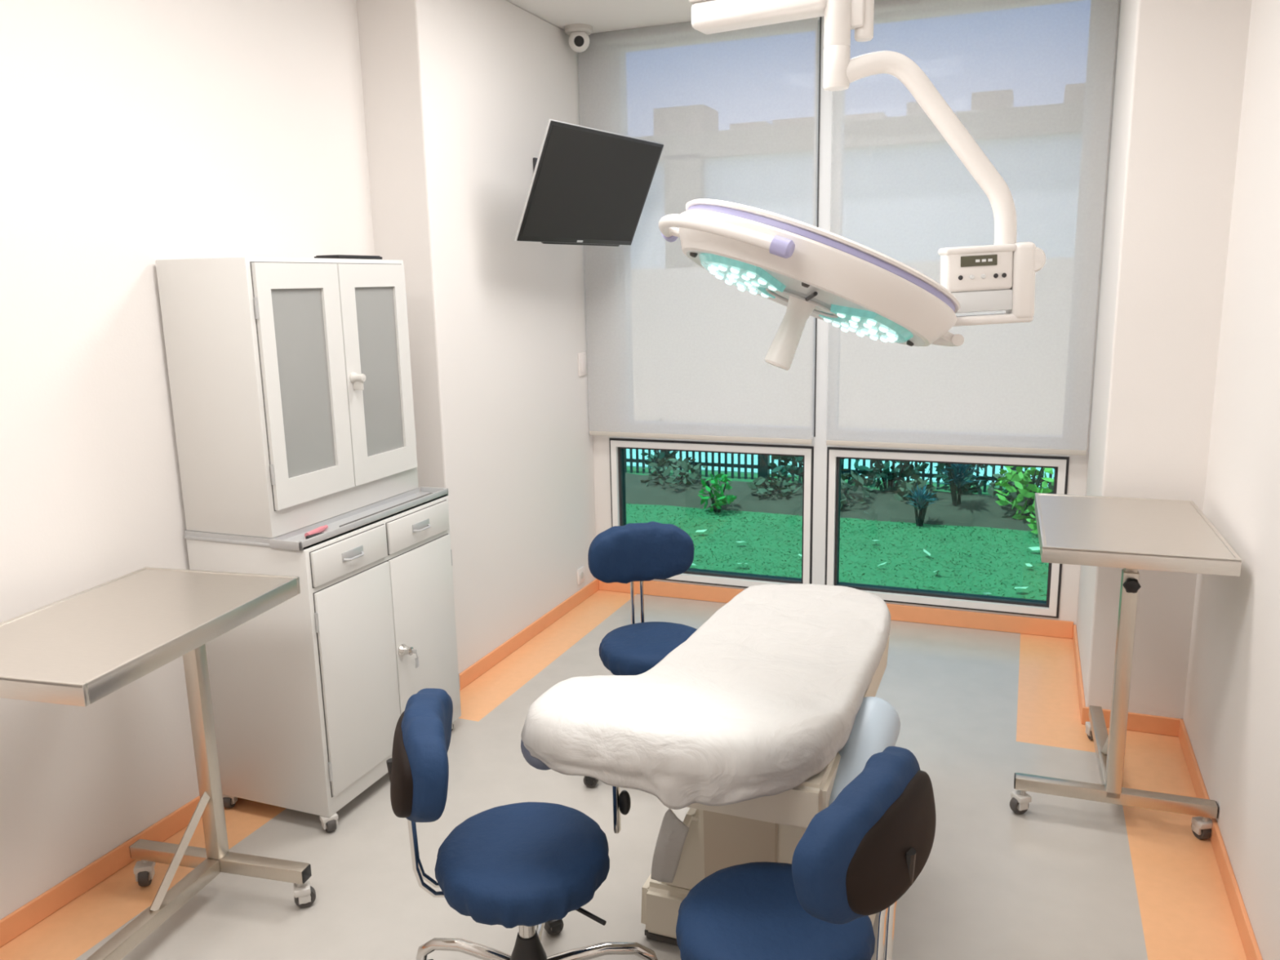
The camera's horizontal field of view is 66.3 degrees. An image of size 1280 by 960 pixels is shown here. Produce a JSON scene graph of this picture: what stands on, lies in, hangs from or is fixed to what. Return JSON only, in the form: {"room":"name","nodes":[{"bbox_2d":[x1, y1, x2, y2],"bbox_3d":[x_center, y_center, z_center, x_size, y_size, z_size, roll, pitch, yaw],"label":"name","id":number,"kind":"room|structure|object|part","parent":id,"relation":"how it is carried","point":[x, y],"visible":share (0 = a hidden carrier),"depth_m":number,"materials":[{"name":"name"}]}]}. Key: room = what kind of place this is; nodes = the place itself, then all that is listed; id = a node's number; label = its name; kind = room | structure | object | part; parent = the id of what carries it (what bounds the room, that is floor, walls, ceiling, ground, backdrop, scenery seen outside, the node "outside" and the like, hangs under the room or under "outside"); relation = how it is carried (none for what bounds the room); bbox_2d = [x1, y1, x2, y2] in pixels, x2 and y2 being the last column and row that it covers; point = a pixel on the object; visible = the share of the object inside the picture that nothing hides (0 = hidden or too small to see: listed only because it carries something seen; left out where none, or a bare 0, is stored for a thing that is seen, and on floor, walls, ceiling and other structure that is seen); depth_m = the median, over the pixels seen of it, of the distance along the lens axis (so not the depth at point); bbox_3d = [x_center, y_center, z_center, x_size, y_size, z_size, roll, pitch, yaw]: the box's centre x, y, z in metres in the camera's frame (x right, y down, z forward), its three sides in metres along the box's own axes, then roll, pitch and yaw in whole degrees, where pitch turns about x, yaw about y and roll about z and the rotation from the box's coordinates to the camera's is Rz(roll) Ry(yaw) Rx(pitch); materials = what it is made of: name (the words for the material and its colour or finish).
{"room":"operating room","nodes":[
{"label":"operating room","id":0,"kind":"room"},
{"bbox_2d":[0,0,595,919],"bbox_3d":[-1.689,-0.128,2.247,0.510,2.930,6.500,3,12,21],"label":"wall","id":1,"kind":"structure","parent":0,"point":[135,134],"depth_m":3.06,"materials":[{"name":"paint"}]},
{"bbox_2d":[0,578,599,947],"bbox_3d":[-1.503,1.164,2.554,0.272,0.068,6.300,3,12,21],"label":"baseboard","id":2,"kind":"structure","parent":1,"relation":"attached to","point":[45,904],"depth_m":2.88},
{"bbox_2d":[577,565,585,584],"bbox_3d":[-0.309,0.501,5.152,0.012,0.080,0.080,3,12,21],"label":"wall socket","id":3,"kind":"object","parent":1,"relation":"attached to","point":[580,571],"visible":1,"depth_m":5.14,"materials":[{"name":"plastic"}]},
{"bbox_2d":[577,351,586,376],"bbox_3d":[-0.294,-0.595,5.028,0.013,0.120,0.086,3,12,21],"label":"wall switch","id":4,"kind":"object","parent":1,"relation":"attached to","point":[582,366],"visible":1,"depth_m":5.01,"materials":[{"name":"white plastic"}]},
{"bbox_2d":[515,119,663,246],"bbox_3d":[-0.286,-1.249,4.235,0.533,0.453,0.896,3,12,21],"label":"wall monitor","id":5,"kind":"object","parent":1,"relation":"attached to","point":[588,186],"visible":1,"depth_m":4.14,"materials":[{"name":"black plastic"}]},
{"bbox_3d":[-0.452,-1.381,4.505,0.014,0.180,0.140,3,12,21],"label":"wall plate","id":6,"kind":"part","parent":5,"relation":"part of","materials":[{"name":"silver metal"}]},
{"bbox_2d":[0,590,1247,959],"bbox_3d":[-0.241,1.329,2.080,3.382,0.120,6.700,3,12,21],"label":"floor","id":7,"kind":"structure","parent":0,"point":[1063,877],"depth_m":2.90,"materials":[{"name":"grey plastic"}]},
{"bbox_2d":[0,567,315,959],"bbox_3d":[-1.231,0.765,2.410,0.565,0.896,0.765,2,12,14],"label":"trolley","id":8,"kind":"object","parent":7,"relation":"on","point":[81,648],"visible":1,"depth_m":2.42,"materials":[{"name":"metal"}]},
{"bbox_3d":[-1.174,0.712,2.645,0.042,0.705,0.042,2,12,14],"label":"post","id":9,"kind":"part","parent":8,"relation":"part of","materials":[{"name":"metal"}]},
{"bbox_2d":[155,256,461,832],"bbox_3d":[-1.013,0.155,3.271,0.526,1.742,0.789,3,12,21],"label":"tall cabinet","id":10,"kind":"object","parent":7,"relation":"on","point":[290,379],"visible":0.89,"depth_m":3.02,"materials":[{"name":"white metal"}]},
{"bbox_3d":[-1.014,-0.295,2.982,0.014,0.714,0.357,3,12,21],"label":"glazed door","id":11,"kind":"part","parent":10,"relation":"part of","materials":[{"name":"white wood"}]},
{"bbox_3d":[-1.021,-0.297,2.973,0.003,0.561,0.231,3,12,21],"label":"pane","id":12,"kind":"part","parent":10,"relation":"part of","materials":[{"name":"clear glass"}]},
{"bbox_2d":[305,532,324,539],"bbox_3d":[-0.975,0.168,2.944,0.014,0.014,0.060,7,14,35],"label":"marker pen","id":13,"kind":"object","parent":10,"relation":"on","point":[316,534],"visible":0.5,"depth_m":2.93,"materials":[{"name":"black plastic"}]},
{"bbox_2d":[304,524,328,536],"bbox_3d":[-0.988,0.156,2.997,0.017,0.017,0.110,1,12,13],"label":"marker pen","id":14,"kind":"object","parent":10,"relation":"on","point":[320,529],"visible":0.96,"depth_m":2.99,"materials":[{"name":"pink plastic"}]},
{"bbox_2d":[314,254,382,259],"bbox_3d":[-0.970,-0.741,3.267,0.100,0.013,0.230,3,12,21],"label":"instrument case","id":15,"kind":"object","parent":10,"relation":"on","point":[331,256],"visible":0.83,"depth_m":3.19,"materials":[{"name":"black plastic"}]},
{"bbox_3d":[-0.895,0.231,3.038,0.010,0.105,0.355,3,12,21],"label":"drawer","id":16,"kind":"part","parent":10,"relation":"part of","materials":[{"name":"white metal"}]},
{"bbox_3d":[-0.882,0.228,3.032,0.021,0.028,0.100,3,12,21],"label":"drawer handle","id":17,"kind":"part","parent":10,"relation":"part of","materials":[{"name":"silver metal"}]},
{"bbox_3d":[-0.886,0.621,3.119,0.010,0.653,0.359,3,12,21],"label":"door","id":18,"kind":"part","parent":10,"relation":"part of","materials":[{"name":"white metal"}]},
{"bbox_3d":[-0.909,-0.319,3.169,0.044,0.058,0.036,3,12,21],"label":"turn handle","id":19,"kind":"part","parent":10,"relation":"part of","materials":[{"name":"plastic"}]},
{"bbox_3d":[-0.882,-0.364,3.309,0.014,0.714,0.353,3,12,21],"label":"glazed door","id":20,"kind":"part","parent":10,"relation":"part of","materials":[{"name":"white wood"}]},
{"bbox_3d":[-0.883,-0.369,3.315,0.003,0.561,0.222,3,12,21],"label":"pane","id":21,"kind":"part","parent":10,"relation":"part of","materials":[{"name":"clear glass"}]},
{"bbox_3d":[-0.835,0.098,3.296,0.030,0.006,0.510,3,12,21],"label":"guide rail","id":22,"kind":"part","parent":10,"relation":"part of","materials":[{"name":"grey metal"}]},
{"bbox_3d":[-0.784,0.574,3.299,0.046,0.042,0.042,3,12,21],"label":"lock knob","id":23,"kind":"part","parent":10,"relation":"part of","materials":[{"name":"silver metal"}]},
{"bbox_3d":[-0.760,0.160,3.375,0.010,0.105,0.355,3,12,21],"label":"drawer","id":24,"kind":"part","parent":10,"relation":"part of","materials":[{"name":"white metal"}]},
{"bbox_3d":[-0.746,0.157,3.369,0.021,0.028,0.100,3,12,21],"label":"drawer handle","id":25,"kind":"part","parent":10,"relation":"part of","materials":[{"name":"silver metal"}]},
{"bbox_3d":[-0.752,0.551,3.451,0.010,0.653,0.361,3,12,21],"label":"door","id":26,"kind":"part","parent":10,"relation":"part of","materials":[{"name":"white metal"}]},
{"bbox_2d":[386,688,657,959],"bbox_3d":[-0.236,0.844,2.185,0.603,0.788,0.620,-3,12,-9],"label":"stool","id":27,"kind":"object","parent":7,"relation":"on","point":[527,865],"visible":1,"depth_m":2.08,"materials":[{"name":"blue fabric"}]},
{"bbox_3d":[-0.459,0.579,2.087,0.116,0.219,0.384,-3,12,-9],"label":"backrest","id":28,"kind":"part","parent":27,"relation":"part of","materials":[{"name":"blue fabric"}]},
{"bbox_3d":[-0.406,1.114,2.292,0.277,0.083,0.032,3,12,22],"label":"leg","id":29,"kind":"part","parent":27,"relation":"part of","materials":[{"name":"silver metal"}]},
{"bbox_3d":[-0.259,0.841,2.173,0.384,0.098,0.384,-3,12,-9],"label":"seat","id":30,"kind":"part","parent":27,"relation":"part of","materials":[{"name":"blue fabric"}]},
{"bbox_3d":[-0.241,1.090,2.393,0.032,0.083,0.277,0,11,4],"label":"leg","id":31,"kind":"part","parent":27,"relation":"part of","materials":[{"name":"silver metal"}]},
{"bbox_3d":[-0.153,0.922,2.120,0.192,0.020,0.013,6,14,33],"label":"height lever","id":32,"kind":"part","parent":27,"relation":"part of","materials":[{"name":"black plastic"}]},
{"bbox_3d":[-0.092,1.112,2.271,0.277,0.083,0.032,-4,12,-14],"label":"leg","id":33,"kind":"part","parent":27,"relation":"part of","materials":[{"name":"silver metal"}]},
{"bbox_2d":[583,520,697,787],"bbox_3d":[0.070,0.585,3.384,0.614,0.808,0.614,-4,12,-14],"label":"stool","id":34,"kind":"object","parent":7,"relation":"on","point":[628,553],"visible":0.64,"depth_m":3.45,"materials":[{"name":"blue fabric"}]},
{"bbox_3d":[-0.001,0.260,3.508,0.384,0.218,0.116,-4,12,-14],"label":"backrest","id":35,"kind":"part","parent":34,"relation":"part of","materials":[{"name":"blue fabric"}]},
{"bbox_3d":[0.051,0.587,3.394,0.384,0.098,0.384,-4,12,-14],"label":"seat","id":36,"kind":"part","parent":34,"relation":"part of","materials":[{"name":"blue fabric"}]},
{"bbox_2d":[520,635,900,946],"bbox_3d":[0.289,0.792,2.504,0.741,0.744,1.131,3,12,21],"label":"table","id":37,"kind":"object","parent":7,"relation":"on","point":[709,839],"visible":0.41,"depth_m":2.22,"materials":[{"name":"white plastic"}]},
{"bbox_3d":[-0.143,0.546,2.159,0.104,0.108,0.287,8,15,38],"label":"armrest","id":38,"kind":"part","parent":37,"relation":"part of","materials":[{"name":"leather"}]},
{"bbox_3d":[-0.014,0.683,2.235,0.099,0.276,0.020,2,12,17],"label":"clamp lever","id":39,"kind":"part","parent":37,"relation":"part of","materials":[{"name":"silver metal"}]},
{"bbox_2d":[520,583,890,809],"bbox_3d":[0.243,0.465,2.447,0.669,0.163,1.175,3,12,21],"label":"sheet","id":40,"kind":"object","parent":37,"relation":"on","point":[767,691],"visible":1,"depth_m":2.06,"materials":[{"name":"white fabric"}]},
{"bbox_3d":[0.231,0.865,2.246,0.180,0.365,0.042,3,12,21],"label":"panel","id":41,"kind":"part","parent":37,"relation":"part of","materials":[{"name":"beige plastic"}]},
{"bbox_3d":[0.355,0.564,2.458,0.405,0.115,0.955,3,12,21],"label":"seat frame","id":42,"kind":"part","parent":37,"relation":"part of","materials":[{"name":"beige plastic"}]},
{"bbox_3d":[0.473,0.627,2.139,0.124,0.217,0.374,5,13,27],"label":"armrest","id":43,"kind":"part","parent":37,"relation":"part of","materials":[{"name":"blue plastic"}]},
{"bbox_2d":[675,746,936,959],"bbox_3d":[0.256,0.879,1.933,0.612,0.800,0.616,8,15,40],"label":"stool","id":44,"kind":"object","parent":7,"relation":"on","point":[858,855],"visible":1,"depth_m":1.75,"materials":[{"name":"blue fabric"}]},
{"bbox_3d":[0.262,0.882,1.912,0.384,0.098,0.384,8,15,40],"label":"seat","id":45,"kind":"part","parent":44,"relation":"part of","materials":[{"name":"blue fabric"}]},
{"bbox_3d":[0.414,0.624,1.739,0.116,0.231,0.384,8,15,40],"label":"backrest","id":46,"kind":"part","parent":44,"relation":"part of","materials":[{"name":"blue fabric"}]},
{"bbox_2d":[1009,493,1241,839],"bbox_3d":[1.500,0.564,3.120,0.565,0.896,0.765,3,12,20],"label":"trolley","id":47,"kind":"object","parent":7,"relation":"on","point":[1131,535],"visible":1,"depth_m":2.90,"materials":[{"name":"metal"}]},
{"bbox_3d":[1.419,0.608,2.890,0.042,0.705,0.042,3,12,20],"label":"post","id":48,"kind":"part","parent":47,"relation":"part of","materials":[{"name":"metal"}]},
{"bbox_3d":[1.412,0.244,2.817,0.032,0.047,0.032,3,12,20],"label":"post","id":49,"kind":"part","parent":47,"relation":"part of","materials":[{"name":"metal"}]},
{"bbox_3d":[1.400,0.299,2.791,0.046,0.041,0.036,3,12,20],"label":"clamp knob","id":50,"kind":"part","parent":47,"relation":"part of","materials":[{"name":"black plastic"}]},
{"bbox_2d":[506,0,887,36],"bbox_3d":[-0.312,-1.596,1.465,3.582,0.200,6.850,3,12,21],"label":"ceiling","id":51,"kind":"structure","parent":0,"point":[605,16],"depth_m":4.38,"materials":[{"name":"paint"}]},
{"bbox_2d":[564,23,592,52],"bbox_3d":[-0.288,-2.076,4.622,0.132,0.110,0.132,3,12,21],"label":"security camera","id":52,"kind":"object","parent":51,"relation":"attached to","point":[579,39],"visible":1,"depth_m":4.58,"materials":[{"name":"plastic"}]},
{"bbox_2d":[658,0,1045,370],"bbox_3d":[0.341,-0.878,1.779,0.671,1.355,0.598,7,14,37],"label":"lamp","id":53,"kind":"object","parent":51,"relation":"hanging from","point":[806,268],"visible":1,"depth_m":1.87,"materials":[{"name":"white metal"}]},
{"bbox_3d":[0.112,-0.447,1.779,0.105,0.076,0.413,-6,12,-23],"label":"grab rail","id":54,"kind":"part","parent":53,"relation":"part of","materials":[{"name":"white plastic"}]},
{"bbox_3d":[0.242,-0.938,1.951,0.286,0.052,0.072,5,13,29],"label":"beam arm","id":55,"kind":"part","parent":53,"relation":"part of","materials":[{"name":"white metal"}]},
{"bbox_3d":[0.293,-0.286,1.913,0.101,0.144,0.056,-3,12,-11],"label":"handle","id":56,"kind":"part","parent":53,"relation":"part of","materials":[{"name":"white plastic"}]},
{"bbox_3d":[0.319,-0.353,1.905,0.469,0.196,0.487,3,12,21],"label":"plate","id":57,"kind":"part","parent":53,"relation":"part of","materials":[{"name":"white plastic"}]},
{"bbox_3d":[0.552,-0.635,1.910,0.358,0.390,0.067,1,12,11],"label":"curved arm","id":58,"kind":"part","parent":53,"relation":"part of","materials":[{"name":"white metal"}]},
{"bbox_3d":[0.578,-0.301,2.001,0.066,0.050,0.262,-5,12,-17],"label":"grab rail","id":59,"kind":"part","parent":53,"relation":"part of","materials":[{"name":"white plastic"}]},
{"bbox_3d":[0.651,-0.445,1.893,0.138,0.018,0.052,-1,11,-1],"label":"box lid","id":60,"kind":"part","parent":53,"relation":"part of","materials":[{"name":"white plastic"}]},
{"bbox_2d":[581,0,1120,624],"bbox_3d":[0.835,-0.827,4.763,22.000,3.600,0.200,3,12,21],"label":"wall","id":61,"kind":"structure","parent":0,"point":[597,61],"depth_m":4.50,"materials":[{"name":"paint"}]},
{"bbox_2d":[608,437,813,587],"bbox_3d":[0.366,0.169,5.091,1.087,0.753,0.108,3,12,21],"label":"window","id":62,"kind":"structure","parent":61,"relation":"in","point":[617,446],"depth_m":5.03,"materials":[{"name":"white plastic"}]},
{"bbox_2d":[613,19,819,435],"bbox_3d":[0.382,-1.190,4.847,1.027,1.905,0.080,3,12,21],"label":"window","id":63,"kind":"structure","parent":61,"relation":"in","point":[620,49],"depth_m":4.86,"materials":[{"name":"white plastic"}]},
{"bbox_2d":[588,17,820,444],"bbox_3d":[0.270,-1.168,4.756,1.173,1.962,0.052,3,12,21],"label":"roller blind","id":64,"kind":"object","parent":63,"relation":"attached to","point":[687,29],"visible":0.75,"depth_m":4.73,"materials":[{"name":"white fabric"}]},
{"bbox_2d":[811,16,835,584],"bbox_3d":[0.888,-0.761,4.702,0.066,2.708,0.136,3,12,21],"label":"window mullion","id":65,"kind":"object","parent":61,"relation":"attached to","point":[826,128],"depth_m":4.68,"materials":[{"name":"white metal"}]},
{"bbox_2d":[599,580,1073,638],"bbox_3d":[0.883,0.626,4.933,2.378,0.082,0.012,3,12,21],"label":"baseboard","id":66,"kind":"structure","parent":61,"relation":"attached to","point":[955,618],"depth_m":4.72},
{"bbox_2d":[608,427,1070,457],"bbox_3d":[0.898,-0.198,4.823,2.231,0.050,0.124,3,12,21],"label":"trim","id":67,"kind":"structure","parent":61,"relation":"attached to","point":[1045,446],"depth_m":4.70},
{"bbox_2d":[825,447,1069,617],"bbox_3d":[1.434,0.231,4.673,1.078,0.753,0.108,3,12,21],"label":"window","id":68,"kind":"structure","parent":61,"relation":"in","point":[1050,607],"depth_m":4.64,"materials":[{"name":"white plastic"}]},
{"bbox_2d":[829,0,1099,444],"bbox_3d":[1.422,-1.129,4.440,1.078,1.905,0.080,3,12,21],"label":"window","id":69,"kind":"structure","parent":61,"relation":"in","point":[983,6],"depth_m":4.35,"materials":[{"name":"white plastic"}]},
{"bbox_2d":[826,0,1086,455],"bbox_3d":[1.407,-1.102,4.311,1.136,1.962,0.052,3,12,21],"label":"roller blind","id":70,"kind":"object","parent":69,"relation":"attached to","point":[889,5],"visible":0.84,"depth_m":4.36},
{"bbox_2d":[1075,0,1279,959],"bbox_3d":[1.047,0.031,1.177,0.570,2.930,6.500,3,12,21],"label":"wall","id":71,"kind":"structure","parent":0,"point":[1185,406],"depth_m":3.18,"materials":[{"name":"paint"}]},
{"bbox_2d":[1072,624,1262,959],"bbox_3d":[0.989,1.308,1.580,0.332,0.068,6.300,3,12,21],"label":"baseboard","id":72,"kind":"structure","parent":71,"relation":"attached to","point":[1166,726],"depth_m":3.19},
{"label":"outside","id":73,"kind":"structure","parent":0,"visible":0},
{"bbox_2d":[626,466,1048,600],"bbox_3d":[4.410,-1.091,13.867,30.000,0.001,19.100,3,12,21],"label":"lawn","id":74,"kind":"structure","parent":73,"point":[1024,583],"depth_m":6.48,"materials":[{"name":"green plant"}]},
{"bbox_2d":[695,528,707,532],"bbox_3d":[0.434,0.359,6.933,0.065,0.018,0.067,8,15,40],"label":"fallen leaf","id":75,"kind":"object","parent":74,"relation":"on","point":[697,531],"visible":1,"depth_m":6.93,"materials":[{"name":"green plant"}]},
{"bbox_2d":[697,473,737,512],"bbox_3d":[0.596,0.127,7.598,0.320,0.362,0.316,3,12,21],"label":"shrub","id":76,"kind":"object","parent":74,"relation":"on","point":[722,500],"visible":0.94,"depth_m":7.57,"materials":[{"name":"green plant"}]},
{"bbox_3d":[0.595,0.160,7.608,0.179,0.295,0.066,4,13,24],"label":"stem","id":77,"kind":"part","parent":76,"relation":"part of","materials":[{"name":"green plant"}]},
{"bbox_2d":[625,472,1036,531],"bbox_3d":[1.470,0.132,7.904,9.000,0.129,1.205,3,12,21],"label":"soil bed","id":78,"kind":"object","parent":74,"relation":"on","point":[981,510],"visible":0.22,"depth_m":7.59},
{"bbox_2d":[640,417,679,475],"bbox_3d":[0.189,-0.253,8.827,0.349,0.635,0.341,10,16,44],"label":"shrub","id":79,"kind":"object","parent":78,"relation":"in","point":[662,455],"visible":0.31,"depth_m":8.80,"materials":[{"name":"green plant"}]},
{"bbox_3d":[0.213,-0.188,8.860,0.131,0.493,0.191,-10,14,-37],"label":"stem","id":80,"kind":"part","parent":79,"relation":"part of","materials":[{"name":"green plant"}]},
{"bbox_2d":[640,456,706,488],"bbox_3d":[0.292,-0.017,8.332,0.564,0.372,0.638,3,12,21],"label":"shrub","id":81,"kind":"object","parent":78,"relation":"in","point":[685,464],"visible":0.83,"depth_m":8.27,"materials":[{"name":"green plant"}]},
{"bbox_3d":[0.262,0.015,8.361,0.239,0.299,0.345,3,12,21],"label":"stem","id":82,"kind":"part","parent":81,"relation":"part of","materials":[{"name":"green plant"}]},
{"bbox_2d":[746,471,801,498],"bbox_3d":[1.081,0.089,7.874,0.397,0.310,0.436,-5,12,-18],"label":"shrub","id":83,"kind":"object","parent":78,"relation":"in","point":[761,482],"visible":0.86,"depth_m":7.84,"materials":[{"name":"green plant"}]},
{"bbox_3d":[1.056,0.112,7.920,0.246,0.249,0.121,-10,14,-36],"label":"stem","id":84,"kind":"part","parent":83,"relation":"part of","materials":[{"name":"green plant"}]},
{"bbox_2d":[768,455,844,483],"bbox_3d":[1.401,-0.149,8.251,0.657,0.614,0.629,9,15,42],"label":"shrub","id":85,"kind":"object","parent":78,"relation":"in","point":[784,469],"visible":0.16,"depth_m":8.20,"materials":[{"name":"green plant"}]},
{"bbox_2d":[840,468,874,508],"bbox_3d":[1.551,0.081,7.639,0.532,0.402,0.565,3,12,21],"label":"shrub","id":86,"kind":"object","parent":78,"relation":"in","point":[860,482],"visible":0.39,"depth_m":7.57,"materials":[{"name":"green plant"}]},
{"bbox_3d":[1.568,0.130,7.617,0.219,0.314,0.308,7,14,35],"label":"stem","id":87,"kind":"part","parent":86,"relation":"part of","materials":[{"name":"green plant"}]},
{"bbox_2d":[853,427,929,491],"bbox_3d":[2.025,-0.103,7.917,0.619,0.629,0.638,3,12,21],"label":"shrub","id":88,"kind":"object","parent":78,"relation":"in","point":[906,470],"visible":0.46,"depth_m":7.82,"materials":[{"name":"green plant"}]},
{"bbox_3d":[2.014,-0.021,7.847,0.257,0.496,0.183,-6,13,-24],"label":"stem","id":89,"kind":"part","parent":88,"relation":"part of","materials":[{"name":"green plant"}]},
{"bbox_2d":[892,474,941,502],"bbox_3d":[2.126,0.122,7.529,0.358,0.339,0.335,-7,13,-28],"label":"shrub","id":90,"kind":"object","parent":78,"relation":"in","point":[904,486],"visible":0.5,"depth_m":7.50,"materials":[{"name":"green plant"}]},
{"bbox_2d":[933,462,993,494],"bbox_3d":[2.580,-0.083,7.827,0.465,0.600,0.476,3,12,21],"label":"shrub","id":91,"kind":"object","parent":78,"relation":"in","point":[966,489],"visible":0.21,"depth_m":7.82,"materials":[{"name":"green plant"}]},
{"bbox_2d":[986,470,1045,502],"bbox_3d":[2.870,0.097,7.469,0.401,0.382,0.393,0,11,5],"label":"shrub","id":92,"kind":"object","parent":78,"relation":"in","point":[991,491],"visible":0.3,"depth_m":7.46,"materials":[{"name":"green plant"}]},
{"bbox_2d":[995,466,1053,519],"bbox_3d":[2.778,0.075,7.064,0.424,0.584,0.434,3,12,21],"label":"shrub","id":93,"kind":"object","parent":78,"relation":"in","point":[1029,491],"visible":0.77,"depth_m":7.01,"materials":[{"name":"green plant"}]},
{"bbox_3d":[2.835,0.143,7.013,0.136,0.470,0.138,-2,11,-5],"label":"stem","id":94,"kind":"part","parent":93,"relation":"part of","materials":[{"name":"green plant"}]},
{"bbox_2d":[1047,484,1053,493],"bbox_3d":[3.115,0.171,7.162,0.321,0.346,0.371,-5,12,-20],"label":"shrub","id":95,"kind":"object","parent":78,"relation":"in","point":[1051,486],"visible":0.02,"depth_m":7.14,"materials":[{"name":"green plant"}]},
{"bbox_2d":[624,448,1052,493],"bbox_3d":[1.276,-0.164,8.740,10.000,0.345,0.070,3,12,21],"label":"fence","id":96,"kind":"object","parent":74,"relation":"on","point":[763,468],"visible":0.11,"depth_m":8.82,"materials":[{"name":"metal"}]},
{"bbox_3d":[1.123,-0.173,8.800,0.070,0.345,0.070,3,12,21],"label":"fence post","id":97,"kind":"part","parent":96,"relation":"part of","materials":[{"name":"paint"}]},
{"bbox_3d":[1.274,-0.190,8.730,10.000,0.200,0.024,3,12,21],"label":"fence rail","id":98,"kind":"part","parent":96,"relation":"part of","materials":[{"name":"metal"}]},
{"bbox_3d":[3.076,-0.060,8.036,0.070,0.345,0.070,3,12,21],"label":"fence post","id":99,"kind":"part","parent":96,"relation":"part of","materials":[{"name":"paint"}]},
{"bbox_2d":[631,257,1074,435],"bbox_3d":[2.241,-1.399,11.024,16.000,2.020,0.250,3,12,21],"label":"wall","id":100,"kind":"structure","parent":74,"relation":"on","point":[701,344],"depth_m":10.93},
{"bbox_2d":[626,448,1054,488],"bbox_3d":[2.704,-0.180,9.638,26.000,0.062,2.200,3,12,21],"label":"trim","id":101,"kind":"structure","parent":100,"relation":"attached to","point":[989,468],"depth_m":9.51,"materials":[{"name":"metal"}]},
{"bbox_2d":[630,82,1085,269],"bbox_3d":[4.367,-5.549,22.448,15.200,5.340,6.200,3,12,21],"label":"building","id":102,"kind":"structure","parent":74,"relation":"on","point":[908,196],"depth_m":18.98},
{"bbox_2d":[902,484,937,526],"bbox_3d":[2.014,0.202,7.056,0.259,0.372,0.272,3,12,21],"label":"shrub","id":103,"kind":"object","parent":74,"relation":"on","point":[922,500],"visible":0.95,"depth_m":7.05,"materials":[{"name":"green plant"}]},
{"bbox_3d":[2.035,0.217,7.093,0.123,0.326,0.095,-3,12,-7],"label":"stem","id":104,"kind":"part","parent":103,"relation":"part of","materials":[{"name":"green plant"}]},
{"bbox_2d":[937,463,986,506],"bbox_3d":[2.377,0.032,7.276,0.364,0.600,0.393,3,12,21],"label":"shrub","id":105,"kind":"object","parent":74,"relation":"on","point":[957,473],"visible":0.8,"depth_m":7.26,"materials":[{"name":"green plant"}]},
{"bbox_3d":[2.333,0.049,7.328,0.134,0.550,0.212,3,12,21],"label":"stem","id":106,"kind":"part","parent":105,"relation":"part of","materials":[{"name":"green plant"}]},
{"bbox_2d":[1013,586,1027,588],"bbox_3d":[2.150,0.609,5.527,0.066,0.014,0.065,6,14,33],"label":"fallen leaf","id":107,"kind":"object","parent":74,"relation":"on","point":[1015,587],"visible":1,"depth_m":5.52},
{"bbox_2d":[1026,498,1037,533],"bbox_3d":[2.779,0.284,6.717,0.231,0.313,0.237,1,12,10],"label":"shrub","id":108,"kind":"object","parent":74,"relation":"on","point":[1032,526],"visible":0.1,"depth_m":6.74,"materials":[{"name":"green plant"}]},
{"bbox_2d":[1028,546,1039,550],"bbox_3d":[2.547,0.441,6.316,0.087,0.020,0.044,8,15,39],"label":"fallen leaf","id":109,"kind":"object","parent":74,"relation":"on","point":[1030,548],"visible":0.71,"depth_m":6.31,"materials":[{"name":"green plant"}]}
]}

